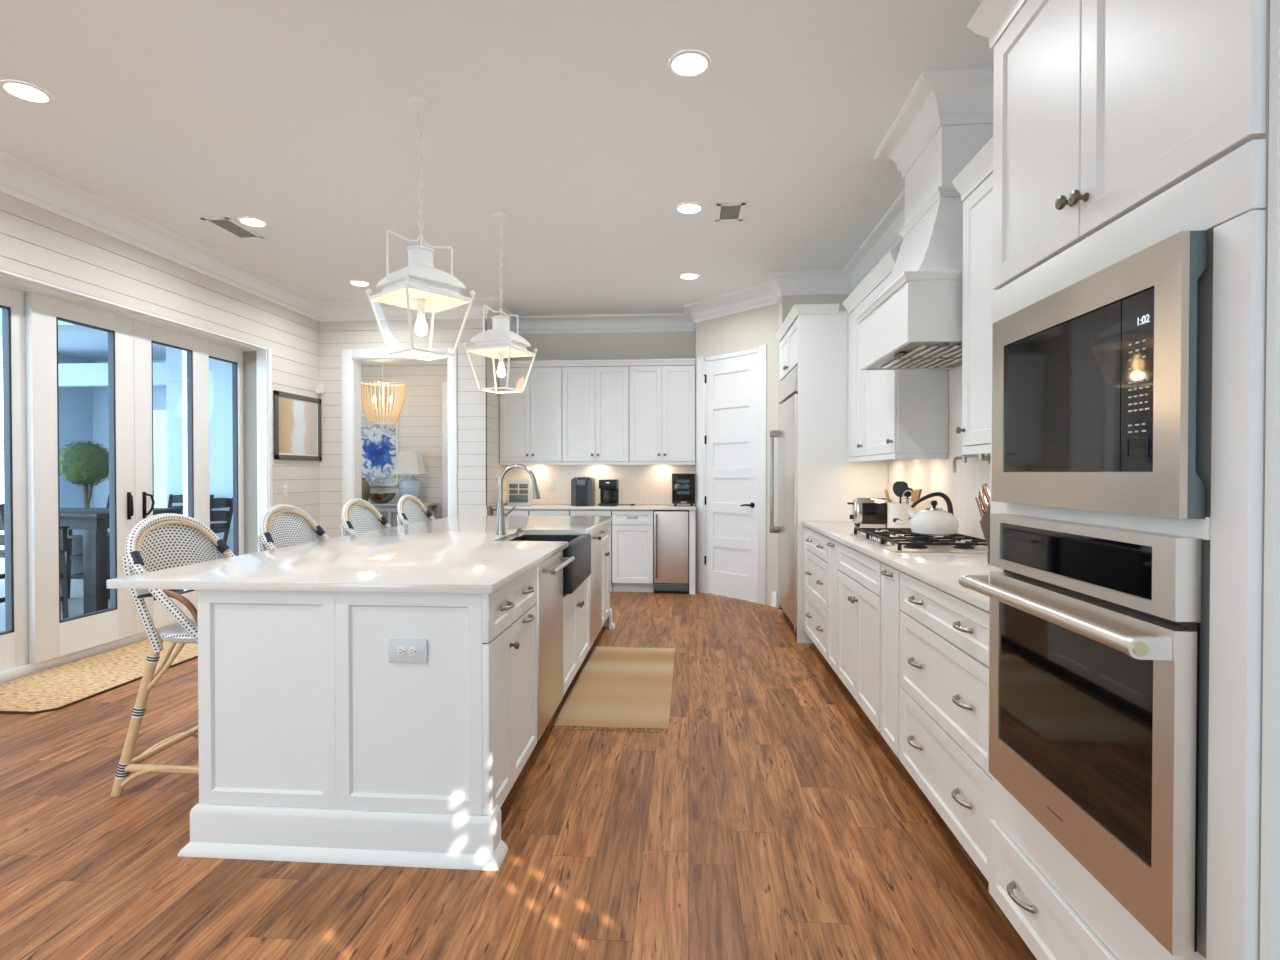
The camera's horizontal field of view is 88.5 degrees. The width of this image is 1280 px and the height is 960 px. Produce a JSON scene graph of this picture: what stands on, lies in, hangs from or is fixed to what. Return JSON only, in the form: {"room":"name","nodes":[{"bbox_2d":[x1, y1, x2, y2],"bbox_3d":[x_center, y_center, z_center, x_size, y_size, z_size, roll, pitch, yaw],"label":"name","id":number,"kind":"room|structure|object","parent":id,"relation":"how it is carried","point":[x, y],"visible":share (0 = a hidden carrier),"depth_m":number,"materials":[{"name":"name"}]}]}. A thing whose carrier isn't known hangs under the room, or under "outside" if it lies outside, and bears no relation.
{"room":"kitchen","nodes":[
{"label":"kitchen","id":0,"kind":"room"},
{"bbox_2d":[0,558,109,631],"bbox_3d":[-7.041,1.303,4.553,6.280,0.120,12.000,0,1,4],"label":"floor","id":1,"kind":"structure","parent":0,"point":[75,602],"depth_m":6.70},
{"bbox_2d":[0,504,68,618],"bbox_3d":[-5.163,0.706,5.381,0.560,1.058,0.571,0,1,4],"label":"porch chair","id":2,"kind":"object","parent":1,"relation":"on","point":[63,529],"visible":0.25,"depth_m":5.58,"materials":[{"name":"brown wood"}]},
{"bbox_2d":[59,440,108,573],"bbox_3d":[-7.140,0.342,8.458,0.599,1.714,0.604,0,1,4],"label":"topiary","id":3,"kind":"object","parent":1,"relation":"on","point":[84,463],"visible":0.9,"depth_m":8.30,"materials":[{"name":"green plant"}]},
{"bbox_2d":[66,495,109,598],"bbox_3d":[-5.644,0.688,6.997,0.560,1.058,0.571,0,1,4],"label":"porch chair","id":4,"kind":"object","parent":1,"relation":"on","point":[69,556],"visible":0.18,"depth_m":6.76,"materials":[{"name":"brown wood"}]},
{"bbox_2d":[0,508,180,613],"bbox_3d":[-5.336,0.755,6.154,1.440,0.940,0.940,0,1,4],"label":"table","id":5,"kind":"object","parent":1,"relation":"on","point":[94,522],"visible":0.27,"depth_m":5.70,"materials":[{"name":"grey wood"}]},
{"bbox_2d":[168,494,213,513],"bbox_3d":[-4.945,0.688,6.964,0.560,1.058,0.571,0,1,4],"label":"porch chair","id":6,"kind":"object","parent":1,"relation":"on","point":[172,498],"visible":0.03,"depth_m":7.21,"materials":[{"name":"black wood"}]},
{"bbox_2d":[173,497,232,592],"bbox_3d":[-4.242,0.697,6.198,0.571,1.058,0.560,0,1,10],"label":"porch chair","id":7,"kind":"object","parent":1,"relation":"on","point":[221,515],"visible":0.24,"depth_m":6.25,"materials":[{"name":"brown wood"}]},
{"bbox_2d":[66,538,82,573],"bbox_3d":[-7.139,0.964,8.468,0.480,0.470,0.480,0,1,4],"label":"planter","id":8,"kind":"object","parent":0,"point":[77,543],"depth_m":8.29,"materials":[{"name":"grey"}]},
{"bbox_2d":[0,328,165,362],"bbox_3d":[-6.822,-1.808,7.309,6.300,0.100,6.400,0,1,4],"label":"ceiling","id":9,"kind":"structure","parent":0,"point":[89,344],"depth_m":8.66,"materials":[{"name":"blue"}]},
{"bbox_2d":[0,308,165,386],"bbox_3d":[-6.229,-1.508,7.329,5.080,0.500,3.120,0,1,4],"label":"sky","id":10,"kind":"structure","parent":9,"relation":"attached to","point":[70,374],"depth_m":8.86,"materials":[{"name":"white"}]},
{"bbox_2d":[58,346,232,556],"bbox_3d":[-6.119,-0.288,8.618,5.110,2.970,2.320,0,1,4],"label":"wall","id":11,"kind":"structure","parent":0,"point":[83,411],"depth_m":7.41,"materials":[{"name":"blue"}]},
{"bbox_2d":[153,410,166,507],"bbox_3d":[-7.083,0.065,9.732,1.020,2.200,0.050,0,1,4],"label":"door","id":12,"kind":"structure","parent":11,"relation":"in","point":[159,416],"depth_m":9.72,"materials":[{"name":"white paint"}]},
{"bbox_2d":[0,192,319,553],"bbox_3d":[-3.914,-0.272,1.970,0.280,3.050,10.350,0,1,4],"label":"wall","id":13,"kind":"structure","parent":0,"point":[37,243],"depth_m":5.22,"materials":[{"name":"beige"}]},
{"bbox_2d":[0,285,28,671],"bbox_3d":[-3.902,-0.006,3.782,0.046,2.333,0.760,0,1,4],"label":"door","id":14,"kind":"structure","parent":13,"relation":"in","point":[14,642],"depth_m":4.05,"materials":[{"name":"white paint"}]},
{"bbox_2d":[25,292,135,663],"bbox_3d":[-3.769,-0.015,4.496,0.105,2.333,0.757,0,1,4],"label":"door","id":15,"kind":"structure","parent":13,"relation":"in","point":[51,636],"depth_m":4.28,"materials":[{"name":"white paint"}]},
{"bbox_2d":[0,269,272,683],"bbox_3d":[-3.702,0.002,4.873,0.310,2.435,2.616,0,1,4],"label":"trim","id":16,"kind":"structure","parent":13,"relation":"attached to","point":[8,279],"depth_m":4.98,"materials":[{"name":"white paint"}]},
{"bbox_2d":[133,320,209,633],"bbox_3d":[-3.712,-0.023,5.255,0.105,2.333,0.757,0,1,4],"label":"door","id":17,"kind":"structure","parent":13,"relation":"in","point":[145,335],"depth_m":5.22,"materials":[{"name":"white paint"}]},
{"bbox_2d":[182,342,243,590],"bbox_3d":[-3.749,-0.029,5.816,0.046,2.333,0.720,0,1,4],"label":"door","id":18,"kind":"structure","parent":13,"relation":"in","point":[217,352],"depth_m":6.06,"materials":[{"name":"white paint"}]},
{"bbox_2d":[273,390,321,460],"bbox_3d":[-3.415,-0.525,6.578,0.025,0.650,0.770,0,1,4],"label":"framed print","id":19,"kind":"object","parent":13,"relation":"attached to","point":[297,418],"visible":1,"depth_m":6.54,"materials":[{"name":"beige paper"}]},
{"bbox_2d":[0,68,993,333],"bbox_3d":[-1.064,-1.710,2.106,5.380,0.178,10.880,0,1,4],"label":"trim","id":20,"kind":"structure","parent":13,"relation":"attached to","point":[939,98],"depth_m":4.99,"materials":[{"name":"white paint"}]},
{"bbox_2d":[361,365,446,526],"bbox_3d":[-2.699,-0.221,8.483,2.850,2.800,0.120,0,1,4],"label":"wall","id":21,"kind":"structure","parent":0,"point":[420,419],"depth_m":8.43,"materials":[{"name":"beige"}]},
{"bbox_2d":[361,415,398,485],"bbox_3d":[-3.508,-0.381,8.460,0.810,0.910,0.040,0,1,4],"label":"abstract painting","id":22,"kind":"object","parent":21,"relation":"attached to","point":[379,442],"visible":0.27,"depth_m":8.43,"materials":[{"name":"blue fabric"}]},
{"bbox_2d":[442,382,447,517],"bbox_3d":[-2.004,-0.035,8.363,1.045,2.430,0.020,0,1,4],"label":"trim","id":23,"kind":"structure","parent":21,"relation":"attached to","point":[444,384],"depth_m":8.38,"materials":[{"name":"white paint"}]},
{"bbox_2d":[361,361,446,365],"bbox_3d":[-2.751,-1.513,7.780,2.850,0.100,1.460,0,1,4],"label":"ceiling","id":24,"kind":"structure","parent":0,"point":[435,362],"depth_m":8.29,"materials":[{"name":"white paint"}]},
{"bbox_2d":[361,362,406,423],"bbox_3d":[-3.030,-1.064,7.736,0.532,0.798,0.532,-1,1,-41],"label":"chandelier","id":25,"kind":"object","parent":24,"relation":"hanging from","point":[371,419],"visible":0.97,"depth_m":7.72,"materials":[{"name":"beige wood"}]},
{"bbox_2d":[319,319,506,538],"bbox_3d":[-2.563,-0.334,7.373,2.008,3.050,0.930,0,1,4],"label":"wall","id":26,"kind":"structure","parent":0,"point":[478,411],"depth_m":6.91,"materials":[{"name":"beige wood"}]},
{"bbox_2d":[342,348,456,522],"bbox_3d":[-2.521,-0.092,6.979,1.240,2.575,0.176,0,1,4],"label":"trim","id":27,"kind":"structure","parent":26,"relation":"attached to","point":[352,359],"depth_m":6.92,"materials":[{"name":"white paint"}]},
{"bbox_2d":[0,0,993,315],"bbox_3d":[-0.745,-1.859,2.091,6.200,0.120,11.100,0,1,4],"label":"ceiling","id":28,"kind":"structure","parent":0,"point":[570,120],"depth_m":3.39,"materials":[{"name":"white paint"}]},
{"bbox_2d":[0,80,52,103],"bbox_3d":[-2.858,-1.806,3.062,0.186,0.008,0.186,0,1,4],"label":"recessed light","id":29,"kind":"object","parent":28,"relation":"in","point":[22,90],"visible":1,"depth_m":3.05,"materials":[{"name":"white paint"}]},
{"bbox_2d":[200,217,263,238],"bbox_3d":[-2.950,-1.825,4.773,0.200,0.009,0.400,0,1,4],"label":"ceiling vent","id":30,"kind":"object","parent":28,"relation":"in","point":[226,224],"visible":1,"depth_m":4.75,"materials":[{"name":"white metal"}]},
{"bbox_2d":[237,217,267,226],"bbox_3d":[-2.739,-1.824,4.647,0.186,0.008,0.186,0,1,4],"label":"recessed light","id":31,"kind":"object","parent":28,"relation":"in","point":[250,221],"visible":1,"depth_m":4.63,"materials":[{"name":"white paint"}]},
{"bbox_2d":[366,96,474,360],"bbox_3d":[-1.056,-1.205,3.164,0.373,1.212,0.373,1,1,41],"label":"lantern pendant","id":32,"kind":"object","parent":28,"relation":"hanging from","point":[419,286],"visible":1,"depth_m":3.13,"materials":[{"name":"white metal"}]},
{"bbox_2d":[417,299,424,315],"bbox_3d":[-1.056,-0.859,3.168,0.034,0.125,0.034,0,1,4],"label":"socket","id":33,"kind":"object","parent":32,"relation":"attached to","point":[420,302],"depth_m":3.16,"materials":[{"name":"white metal"}]},
{"bbox_2d":[463,212,536,393],"bbox_3d":[-0.962,-1.221,4.551,0.373,1.212,0.373,0,1,19],"label":"lantern pendant","id":34,"kind":"object","parent":28,"relation":"hanging from","point":[499,342],"visible":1,"depth_m":4.50,"materials":[{"name":"white metal"}]},
{"bbox_2d":[668,50,710,76],"bbox_3d":[0.215,-1.803,2.852,0.186,0.008,0.186,0,1,4],"label":"recessed light","id":35,"kind":"object","parent":28,"relation":"in","point":[687,63],"visible":1,"depth_m":2.84,"materials":[{"name":"white paint"}]},
{"bbox_2d":[676,202,702,213],"bbox_3d":[0.331,-1.821,4.407,0.186,0.008,0.186,0,1,4],"label":"recessed light","id":36,"kind":"object","parent":28,"relation":"in","point":[689,207],"visible":1,"depth_m":4.40,"materials":[{"name":"white paint"}]},
{"bbox_2d":[715,203,745,221],"bbox_3d":[0.612,-1.821,4.476,0.190,0.009,0.300,0,1,4],"label":"ceiling vent","id":37,"kind":"object","parent":28,"relation":"in","point":[724,211],"visible":1,"depth_m":4.46,"materials":[{"name":"white metal"}]},
{"bbox_2d":[0,589,1036,959],"bbox_3d":[-1.091,1.306,2.528,6.950,0.120,11.850,0,1,4],"label":"floor","id":38,"kind":"structure","parent":0,"point":[771,818],"depth_m":2.20,"materials":[{"name":"brown wood"}]},
{"bbox_2d":[0,639,197,713],"bbox_3d":[-3.397,1.215,4.696,0.726,0.012,2.432,0,1,4],"label":"jute rug","id":39,"kind":"object","parent":38,"relation":"on","point":[56,688],"visible":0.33,"depth_m":4.01,"materials":[{"name":"beige fabric"}]},
{"bbox_2d":[111,513,234,796],"bbox_3d":[-1.791,0.695,2.809,0.568,1.104,0.539,0,1,4],"label":"bar stool","id":40,"kind":"object","parent":38,"relation":"on","point":[162,541],"visible":0.51,"depth_m":2.62,"materials":[{"name":"wicker"}]},
{"bbox_2d":[257,504,329,551],"bbox_3d":[-1.730,0.686,3.617,0.568,1.104,0.539,0,1,4],"label":"bar stool","id":41,"kind":"object","parent":38,"relation":"on","point":[281,525],"visible":0.23,"depth_m":3.66,"materials":[{"name":"wicker"}]},
{"bbox_2d":[340,498,390,535],"bbox_3d":[-1.670,0.677,4.425,0.568,1.104,0.539,0,1,4],"label":"bar stool","id":42,"kind":"object","parent":38,"relation":"on","point":[358,515],"visible":0.26,"depth_m":4.48,"materials":[{"name":"wicker"}]},
{"bbox_2d":[178,521,615,870],"bbox_3d":[-0.869,0.790,3.815,1.086,0.883,3.364,0,1,4],"label":"kitchen island","id":43,"kind":"object","parent":38,"relation":"on","point":[315,746],"visible":0.75,"depth_m":2.18,"materials":[{"name":"white paint"}]},
{"bbox_2d":[106,515,612,593],"bbox_3d":[-1.012,0.333,3.829,1.325,0.030,3.343,0,1,4],"label":"island countertop","id":44,"kind":"structure","parent":43,"relation":"on","point":[461,554],"depth_m":2.61,"materials":[{"name":"white stone"}]},
{"bbox_2d":[496,464,540,534],"bbox_3d":[-0.706,0.111,3.805,0.264,0.412,0.060,0,1,4],"label":"faucet","id":45,"kind":"object","parent":44,"relation":"on","point":[500,526],"visible":1,"depth_m":3.79,"materials":[{"name":"grey metal"}]},
{"bbox_2d":[508,534,590,593],"bbox_3d":[-0.559,0.468,3.800,0.458,0.258,0.675,0,1,4],"label":"sink","id":46,"kind":"object","parent":44,"relation":"in","point":[575,573],"visible":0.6,"depth_m":3.75,"materials":[{"name":"black metal"}]},
{"bbox_2d":[508,535,579,541],"bbox_3d":[-0.587,0.470,3.803,0.402,0.243,0.675,0,1,4],"label":"basin","id":47,"kind":"object","parent":46,"relation":"in","point":[569,538],"depth_m":4.11,"materials":[{"name":"grey stone"}]},
{"bbox_2d":[388,639,426,662],"bbox_3d":[-0.766,0.564,2.164,0.132,0.076,0.010,0,1,4],"label":"power outlet","id":48,"kind":"object","parent":43,"relation":"attached to","point":[399,650],"visible":1,"depth_m":2.16,"materials":[{"name":"white plastic"}]},
{"bbox_2d":[396,646,417,655],"bbox_3d":[-0.766,0.564,2.162,0.071,0.030,0.004,0,1,4],"label":"socket","id":49,"kind":"object","parent":48,"relation":"attached to","point":[400,650],"depth_m":2.16,"materials":[{"name":"grey plastic"}]},
{"bbox_2d":[369,502,439,526],"bbox_3d":[-3.148,0.735,8.197,1.200,0.895,0.380,0,1,4],"label":"console table","id":50,"kind":"object","parent":38,"relation":"on","point":[390,507],"visible":0.27,"depth_m":8.04,"materials":[{"name":"grey paint"}]},
{"bbox_2d":[362,478,369,501],"bbox_3d":[-3.477,0.128,8.214,0.196,0.315,0.195,0,1,4],"label":"vase","id":51,"kind":"object","parent":50,"relation":"on","point":[365,484],"visible":0.39,"depth_m":8.16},
{"bbox_2d":[366,493,395,502],"bbox_3d":[-3.198,0.224,8.124,0.344,0.125,0.342,0,1,4],"label":"decorative bowl","id":52,"kind":"object","parent":50,"relation":"on","point":[375,497],"visible":0.97,"depth_m":8.01,"materials":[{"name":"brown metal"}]},
{"bbox_2d":[391,449,427,498],"bbox_3d":[-2.867,-0.052,8.187,0.364,0.677,0.364,0,1,4],"label":"table lamp","id":53,"kind":"object","parent":50,"relation":"on","point":[409,462],"visible":0.79,"depth_m":8.07,"materials":[{"name":"blue ceramic"}]},
{"bbox_2d":[397,494,434,525],"bbox_3d":[-1.609,0.668,5.233,0.568,1.104,0.539,0,1,4],"label":"bar stool","id":54,"kind":"object","parent":38,"relation":"on","point":[411,510],"visible":0.27,"depth_m":5.30,"materials":[{"name":"wicker"}]},
{"bbox_2d":[493,509,528,515],"bbox_3d":[-1.363,0.751,7.289,0.394,0.883,0.624,0,1,4],"label":"base cabinet","id":55,"kind":"object","parent":38,"relation":"on","point":[516,512],"visible":0.02,"depth_m":7.01,"materials":[{"name":"grey wood"}]},
{"bbox_2d":[491,504,695,509],"bbox_3d":[-0.479,0.294,7.223,2.168,0.030,0.616,0,1,4],"label":"countertop","id":56,"kind":"structure","parent":55,"relation":"on","point":[506,506],"depth_m":6.97,"materials":[{"name":"white stone"}]},
{"bbox_2d":[508,479,529,504],"bbox_3d":[-1.345,0.135,7.290,0.250,0.285,0.026,0,1,4],"label":"sign","id":57,"kind":"object","parent":56,"relation":"on","point":[518,489],"visible":0.97,"depth_m":7.28,"materials":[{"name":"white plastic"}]},
{"bbox_2d":[571,477,594,505],"bbox_3d":[-0.621,0.121,7.181,0.236,0.316,0.255,0,1,4],"label":"pod coffee maker","id":58,"kind":"object","parent":56,"relation":"on","point":[582,488],"visible":0.98,"depth_m":7.09,"materials":[{"name":"black plastic"}]},
{"bbox_2d":[599,479,634,505],"bbox_3d":[-0.247,0.137,7.174,0.383,0.285,0.213,0,1,4],"label":"drip coffee maker","id":59,"kind":"object","parent":56,"relation":"on","point":[609,488],"visible":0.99,"depth_m":7.09,"materials":[{"name":"black plastic"}]},
{"bbox_2d":[672,473,694,505],"bbox_3d":[0.472,0.105,7.122,0.245,0.350,0.290,0,1,4],"label":"toaster oven","id":60,"kind":"object","parent":56,"relation":"on","point":[683,484],"visible":1,"depth_m":6.98,"materials":[{"name":"black plastic"}]},
{"bbox_2d":[487,566,536,815],"bbox_3d":[-0.760,0.805,2.522,0.654,0.883,0.671,0,1,4],"label":"base cabinet","id":61,"kind":"object","parent":38,"relation":"on","point":[513,642],"visible":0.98,"depth_m":2.42,"materials":[{"name":"grey wood"}]},
{"bbox_2d":[529,509,569,515],"bbox_3d":[-0.944,0.751,7.258,0.434,0.883,0.624,0,1,4],"label":"base cabinet","id":62,"kind":"object","parent":38,"relation":"on","point":[532,512],"visible":0.08,"depth_m":6.98,"materials":[{"name":"grey wood"}]},
{"bbox_2d":[535,550,574,740],"bbox_3d":[-0.683,0.801,3.138,0.667,0.876,0.555,0,1,4],"label":"dishwasher","id":63,"kind":"object","parent":38,"relation":"on","point":[549,603],"visible":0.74,"depth_m":3.06,"materials":[{"name":"silver metal"}]},
{"bbox_2d":[563,575,589,695],"bbox_3d":[-0.658,0.918,3.889,0.652,0.625,0.932,0,1,4],"label":"base cabinet","id":64,"kind":"object","parent":38,"relation":"on","point":[576,605],"visible":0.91,"depth_m":3.81,"materials":[{"name":"grey wood"}]},
{"bbox_2d":[570,510,612,591],"bbox_3d":[-0.503,0.752,7.225,0.439,0.883,0.624,0,1,4],"label":"base cabinet","id":65,"kind":"object","parent":38,"relation":"on","point":[572,512],"visible":0.07,"depth_m":6.95,"materials":[{"name":"grey wood"}]},
{"bbox_2d":[590,527,609,647],"bbox_3d":[-0.572,0.785,4.625,0.667,0.876,0.536,0,1,4],"label":"dishwasher","id":66,"kind":"object","parent":38,"relation":"on","point":[595,576],"visible":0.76,"depth_m":4.56,"materials":[{"name":"silver metal"}]},
{"bbox_2d":[601,522,609,627],"bbox_3d":[-0.564,0.775,5.142,0.654,0.883,0.482,0,1,4],"label":"base cabinet","id":67,"kind":"object","parent":38,"relation":"on","point":[605,553],"visible":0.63,"depth_m":5.08,"materials":[{"name":"grey wood"}]},
{"bbox_2d":[552,646,674,731],"bbox_3d":[-0.097,1.223,4.018,0.594,0.009,1.573,0,1,4],"label":"runner rug","id":68,"kind":"object","parent":38,"relation":"on","point":[617,687],"visible":1,"depth_m":3.79,"materials":[{"name":"fabric"}]},
{"bbox_2d":[612,510,654,591],"bbox_3d":[-0.059,0.752,7.192,0.439,0.883,0.624,0,1,4],"label":"base cabinet","id":69,"kind":"object","parent":38,"relation":"on","point":[632,530],"visible":0.99,"depth_m":6.92,"materials":[{"name":"grey wood"}]},
{"bbox_2d":[654,510,688,593],"bbox_3d":[0.347,0.760,7.156,0.365,0.868,0.644,0,1,4],"label":"beverage refrigerator","id":70,"kind":"object","parent":38,"relation":"on","point":[671,527],"visible":0.99,"depth_m":6.88,"materials":[{"name":"silver metal"}]},
{"bbox_2d":[689,510,694,593],"bbox_3d":[0.551,0.755,6.917,0.064,0.883,0.100,0,1,4],"label":"filler panel","id":71,"kind":"object","parent":38,"relation":"on","point":[691,512],"visible":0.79,"depth_m":6.87,"materials":[{"name":"white paint"}]},
{"bbox_2d":[769,366,797,632],"bbox_3d":[1.483,0.174,5.379,0.745,2.080,0.945,0,1,4],"label":"refrigerator","id":72,"kind":"object","parent":38,"relation":"on","point":[787,432],"visible":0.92,"depth_m":5.29,"materials":[{"name":"grey metal"}]},
{"bbox_2d":[804,527,828,660],"bbox_3d":[1.476,0.783,4.441,0.648,0.883,0.849,0,1,4],"label":"base cabinet","id":73,"kind":"object","parent":38,"relation":"on","point":[815,543],"visible":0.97,"depth_m":4.41,"materials":[{"name":"grey wood"}]},
{"bbox_2d":[775,304,887,642],"bbox_3d":[1.524,-0.043,5.376,0.693,2.515,1.081,0,1,4],"label":"tall cabinet","id":74,"kind":"object","parent":38,"relation":"on","point":[813,338],"visible":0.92,"depth_m":4.88,"materials":[{"name":"grey wood"}]},
{"bbox_2d":[827,538,838,673],"bbox_3d":[1.434,0.789,3.885,0.648,0.883,0.254,0,1,4],"label":"base cabinet","id":75,"kind":"object","parent":38,"relation":"on","point":[832,545],"visible":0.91,"depth_m":3.92,"materials":[{"name":"grey wood"}]},
{"bbox_2d":[837,543,881,732],"bbox_3d":[1.393,0.796,3.332,0.648,0.883,0.844,0,1,4],"label":"base cabinet","id":76,"kind":"object","parent":38,"relation":"on","point":[859,575],"visible":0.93,"depth_m":3.28,"materials":[{"name":"grey wood"}]},
{"bbox_2d":[880,563,901,757],"bbox_3d":[1.351,0.802,2.779,0.648,0.883,0.254,0,1,4],"label":"base cabinet","id":77,"kind":"object","parent":38,"relation":"on","point":[890,576],"visible":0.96,"depth_m":2.81,"materials":[{"name":"grey wood"}]},
{"bbox_2d":[899,572,993,881],"bbox_3d":[1.310,0.808,2.225,0.648,0.883,0.844,0,1,4],"label":"base cabinet","id":78,"kind":"object","parent":38,"relation":"on","point":[944,680],"visible":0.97,"depth_m":2.17,"materials":[{"name":"grey wood"}]},
{"bbox_2d":[802,521,989,611],"bbox_3d":[1.401,0.338,3.336,0.626,0.030,3.078,0,1,4],"label":"countertop","id":79,"kind":"structure","parent":78,"relation":"on","point":[943,571],"depth_m":2.68,"materials":[{"name":"white stone"}]},
{"bbox_2d":[847,498,893,526],"bbox_3d":[1.554,0.217,4.431,0.297,0.186,0.173,0,1,12],"label":"toaster","id":80,"kind":"object","parent":79,"relation":"on","point":[864,510],"visible":0.69,"depth_m":4.35,"materials":[{"name":"silver metal"}]},
{"bbox_2d":[887,502,915,527],"bbox_3d":[1.618,0.228,4.064,0.170,0.172,0.170,0,1,4],"label":"utensil crock","id":81,"kind":"object","parent":79,"relation":"on","point":[897,515],"visible":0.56,"depth_m":4.00,"materials":[{"name":"white ceramic"}]},
{"bbox_2d":[893,481,907,503],"bbox_3d":[1.609,0.152,4.060,0.092,0.286,0.026,0,1,22],"label":"spatula","id":82,"kind":"object","parent":81,"relation":"in","point":[899,487],"visible":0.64,"depth_m":4.06,"materials":[{"name":"black plastic"}]},
{"bbox_2d":[849,528,988,552],"bbox_3d":[1.424,0.300,3.352,0.500,0.044,0.830,0,1,4],"label":"gas cooktop","id":83,"kind":"object","parent":79,"relation":"in","point":[896,540],"visible":0.84,"depth_m":3.17,"materials":[{"name":"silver metal"}]},
{"bbox_2d":[907,492,958,535],"bbox_3d":[1.499,0.170,3.352,0.230,0.217,0.236,0,1,4],"label":"kettle","id":84,"kind":"object","parent":83,"relation":"on","point":[932,521],"visible":1,"depth_m":3.29,"materials":[{"name":"white metal"}]},
{"bbox_2d":[980,506,989,563],"bbox_3d":[1.433,0.216,2.541,0.120,0.231,0.276,0,1,4],"label":"knife block","id":85,"kind":"object","parent":79,"relation":"on","point":[985,521],"visible":0.16,"depth_m":2.61,"materials":[{"name":"brown wood"}]},
{"bbox_2d":[966,0,1279,959],"bbox_3d":[1.229,-0.008,1.366,0.688,2.535,0.962,0,1,4],"label":"tall cabinet","id":86,"kind":"object","parent":38,"relation":"on","point":[1121,128],"visible":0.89,"depth_m":1.10,"materials":[{"name":"grey"}]},
{"bbox_2d":[959,513,1201,955],"bbox_3d":[0.884,0.433,1.419,0.108,0.684,0.692,0,1,4],"label":"wall oven","id":87,"kind":"object","parent":86,"relation":"attached to","point":[1094,630],"visible":1,"depth_m":1.24,"materials":[{"name":"silver metal"}]},
{"bbox_2d":[991,230,1207,518],"bbox_3d":[0.916,-0.173,1.388,0.040,0.464,0.662,0,1,4],"label":"microwave","id":88,"kind":"object","parent":86,"relation":"attached to","point":[1094,379],"visible":1,"depth_m":1.24,"materials":[{"name":"silver metal"}]},
{"bbox_2d":[1128,339,1149,432],"bbox_3d":[0.884,-0.165,1.164,0.002,0.161,0.053,0,1,4],"label":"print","id":89,"kind":"object","parent":88,"relation":"on","point":[1138,349],"depth_m":1.16,"materials":[{"name":"grey"}]},
{"bbox_2d":[507,331,694,360],"bbox_3d":[0.239,-0.336,7.540,3.850,3.050,0.120,0,1,4],"label":"wall","id":90,"kind":"structure","parent":0,"point":[630,345],"depth_m":7.51,"materials":[{"name":"beige paint"}]},
{"bbox_2d":[498,360,561,464],"bbox_3d":[-1.198,-0.742,7.400,0.700,1.145,0.362,0,1,4],"label":"upper cabinet","id":91,"kind":"object","parent":90,"relation":"attached to","point":[530,420],"visible":0.94,"depth_m":7.25,"materials":[{"name":"grey wood"}]},
{"bbox_2d":[561,359,628,464],"bbox_3d":[-0.478,-0.741,7.346,0.738,1.145,0.362,0,1,4],"label":"upper cabinet","id":92,"kind":"object","parent":90,"relation":"attached to","point":[595,393],"visible":0.98,"depth_m":7.20,"materials":[{"name":"grey wood"}]},
{"bbox_2d":[507,465,694,503],"bbox_3d":[-0.455,0.045,7.532,2.169,0.460,0.008,0,1,4],"label":"backsplash","id":93,"kind":"structure","parent":90,"relation":"attached to","point":[638,484],"depth_m":7.51,"materials":[{"name":"white tile"}]},
{"bbox_2d":[629,358,694,464],"bbox_3d":[0.251,-0.740,7.292,0.718,1.145,0.362,0,1,4],"label":"upper cabinet","id":94,"kind":"object","parent":90,"relation":"attached to","point":[661,391],"visible":1,"depth_m":7.15,"materials":[{"name":"grey wood"}]},
{"bbox_2d":[695,294,849,612],"bbox_3d":[1.164,-0.324,6.507,0.597,3.050,2.115,-1,1,-43],"label":"wall","id":95,"kind":"structure","parent":0,"point":[750,329],"depth_m":6.30,"materials":[{"name":"beige paint"}]},
{"bbox_2d":[697,345,766,604],"bbox_3d":[0.931,-0.051,6.676,0.145,2.500,0.920,-1,1,-41],"label":"door","id":96,"kind":"structure","parent":95,"relation":"in","point":[731,387],"depth_m":6.66,"materials":[{"name":"white paint"}]},
{"bbox_2d":[895,243,985,545],"bbox_3d":[2.095,-0.289,3.400,0.730,3.050,5.140,0,1,4],"label":"wall","id":97,"kind":"structure","parent":0,"point":[899,246],"depth_m":4.60,"materials":[{"name":"beige paint"}]},
{"bbox_2d":[842,250,948,461],"bbox_3d":[1.620,-0.712,4.269,0.343,1.173,1.161,0,1,4],"label":"upper cabinet","id":98,"kind":"object","parent":97,"relation":"attached to","point":[893,414],"visible":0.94,"depth_m":3.86,"materials":[{"name":"grey wood"}]},
{"bbox_2d":[854,124,992,369],"bbox_3d":[1.444,-1.209,3.266,0.529,1.205,0.872,0,1,4],"label":"range hood","id":99,"kind":"object","parent":97,"relation":"attached to","point":[915,323],"visible":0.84,"depth_m":3.02,"materials":[{"name":"white paint"}]},
{"bbox_2d":[888,365,989,545],"bbox_3d":[1.718,-0.150,3.307,0.008,0.945,3.075,0,1,4],"label":"backsplash","id":100,"kind":"structure","parent":97,"relation":"attached to","point":[962,487],"depth_m":3.63,"materials":[{"name":"white tile"}]},
{"bbox_2d":[953,453,990,472],"bbox_3d":[1.674,-0.087,3.303,0.065,0.100,0.304,0,1,1],"label":"pot filler","id":101,"kind":"object","parent":100,"relation":"attached to","point":[981,457],"visible":0.75,"depth_m":3.29,"materials":[{"name":"grey metal"}]},
{"bbox_2d":[952,137,996,454],"bbox_3d":[1.471,-0.689,2.276,0.343,1.173,1.085,0,1,4],"label":"upper cabinet","id":102,"kind":"object","parent":97,"relation":"attached to","point":[974,183],"visible":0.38,"depth_m":2.68,"materials":[{"name":"grey wood"}]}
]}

